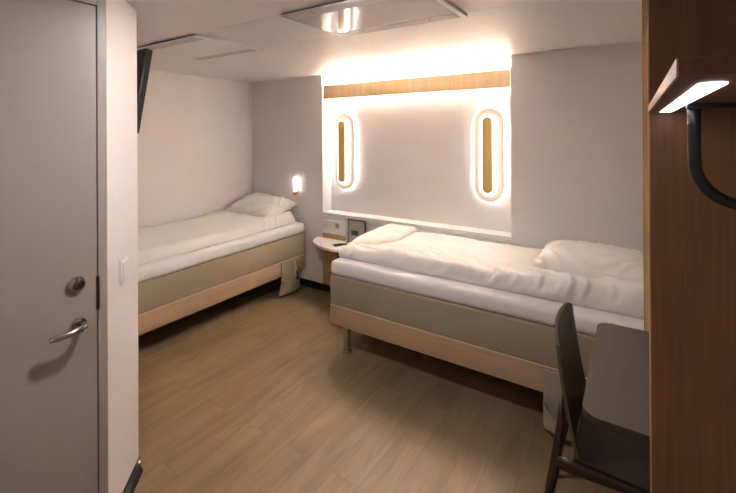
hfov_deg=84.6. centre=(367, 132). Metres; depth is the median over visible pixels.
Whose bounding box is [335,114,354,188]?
wall lamp
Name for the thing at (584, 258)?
pillow
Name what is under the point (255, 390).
floor
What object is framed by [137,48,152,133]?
television
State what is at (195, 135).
wall
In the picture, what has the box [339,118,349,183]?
diffuser
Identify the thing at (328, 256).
wall panel
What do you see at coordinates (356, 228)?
card stand
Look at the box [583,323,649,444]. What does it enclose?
desk
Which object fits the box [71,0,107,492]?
door frame
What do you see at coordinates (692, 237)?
wall
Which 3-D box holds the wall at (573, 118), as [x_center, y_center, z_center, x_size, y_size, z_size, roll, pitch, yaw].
[0.510,0.509,3.685,4.235,2.200,0.300,0,0,33]
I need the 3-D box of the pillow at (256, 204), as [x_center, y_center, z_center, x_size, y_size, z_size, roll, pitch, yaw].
[-1.157,0.789,4.319,0.684,0.249,0.446,0,0,30]
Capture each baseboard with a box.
[122,457,142,492]
[277,277,330,292]
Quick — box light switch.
[119,256,128,283]
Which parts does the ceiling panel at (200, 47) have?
rail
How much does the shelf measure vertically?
0.019 m
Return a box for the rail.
[686,102,735,209]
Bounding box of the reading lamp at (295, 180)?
[293,177,297,195]
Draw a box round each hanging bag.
[279,258,299,296]
[543,368,586,441]
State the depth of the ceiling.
2.44 m
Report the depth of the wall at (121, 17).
1.75 m
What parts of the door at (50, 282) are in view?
lever, handle, strike plate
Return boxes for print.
[351,230,357,235]
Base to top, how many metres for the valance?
0.140 m
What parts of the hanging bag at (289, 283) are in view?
panel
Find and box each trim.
[323,210,510,241]
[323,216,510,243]
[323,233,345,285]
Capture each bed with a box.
[138,222,305,335]
[330,257,643,391]
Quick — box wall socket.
[323,219,340,230]
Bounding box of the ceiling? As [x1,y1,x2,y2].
[125,0,641,82]
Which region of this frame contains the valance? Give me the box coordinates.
[324,69,509,98]
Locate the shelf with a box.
[648,54,735,111]
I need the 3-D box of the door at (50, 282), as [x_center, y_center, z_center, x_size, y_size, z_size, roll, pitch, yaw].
[-1.311,0.558,1.180,0.117,2.100,0.965,0,0,33]
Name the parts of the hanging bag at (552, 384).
panel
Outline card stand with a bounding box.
[333,219,365,246]
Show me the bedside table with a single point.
(321, 242)
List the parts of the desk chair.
leg, leg, backrest, rail, seat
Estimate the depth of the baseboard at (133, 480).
1.85 m
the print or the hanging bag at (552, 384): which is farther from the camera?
the print
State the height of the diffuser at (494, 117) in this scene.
0.668 m
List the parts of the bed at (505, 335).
leg, rail, mattress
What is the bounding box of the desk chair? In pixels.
[544,302,649,492]
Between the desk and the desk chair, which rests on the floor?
the desk chair
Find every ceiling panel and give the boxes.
[137,33,263,60]
[280,0,466,36]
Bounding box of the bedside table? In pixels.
[313,237,345,257]
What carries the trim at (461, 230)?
attached to the wall at (573, 118)
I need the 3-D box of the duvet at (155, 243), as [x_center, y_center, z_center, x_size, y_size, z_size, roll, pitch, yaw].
[-1.592,0.883,3.636,0.776,0.144,1.922,0,0,33]
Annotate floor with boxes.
[134,279,619,492]
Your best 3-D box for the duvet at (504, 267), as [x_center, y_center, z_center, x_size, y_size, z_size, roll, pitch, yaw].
[0.810,0.863,2.825,2.028,0.155,0.792,0,0,33]
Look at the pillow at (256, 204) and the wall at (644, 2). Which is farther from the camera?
the pillow at (256, 204)
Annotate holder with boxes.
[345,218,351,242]
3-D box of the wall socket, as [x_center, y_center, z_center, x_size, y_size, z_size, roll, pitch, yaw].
[-0.360,0.934,4.061,0.217,0.094,0.011,0,0,33]
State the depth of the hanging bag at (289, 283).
4.00 m
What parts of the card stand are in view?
frame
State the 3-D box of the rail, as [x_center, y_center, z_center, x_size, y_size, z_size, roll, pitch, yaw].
[0.793,0.045,0.676,0.412,0.201,0.024,0,0,33]
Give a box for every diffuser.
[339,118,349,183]
[480,114,497,195]
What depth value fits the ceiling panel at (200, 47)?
2.74 m
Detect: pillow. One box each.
[224,192,297,216]
[528,240,643,281]
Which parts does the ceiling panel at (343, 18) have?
rail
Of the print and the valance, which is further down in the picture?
the print
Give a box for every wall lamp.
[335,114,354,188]
[475,108,503,201]
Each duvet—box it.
[138,210,294,265]
[339,223,643,319]
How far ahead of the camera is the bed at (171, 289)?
3.31 m
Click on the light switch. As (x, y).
(123, 263)
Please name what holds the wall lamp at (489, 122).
attached to the wall at (573, 118)
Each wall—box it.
[106,0,138,492]
[137,70,252,228]
[253,41,642,282]
[642,0,648,331]
[647,0,735,492]
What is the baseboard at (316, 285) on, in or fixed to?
attached to the wall at (573, 118)
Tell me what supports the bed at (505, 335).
on the floor
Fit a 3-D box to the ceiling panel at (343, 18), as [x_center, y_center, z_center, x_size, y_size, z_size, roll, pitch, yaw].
[0.029,-0.582,2.013,0.773,0.017,0.526,0,0,33]
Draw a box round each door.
[0,0,99,492]
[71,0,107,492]
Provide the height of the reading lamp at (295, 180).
0.197 m

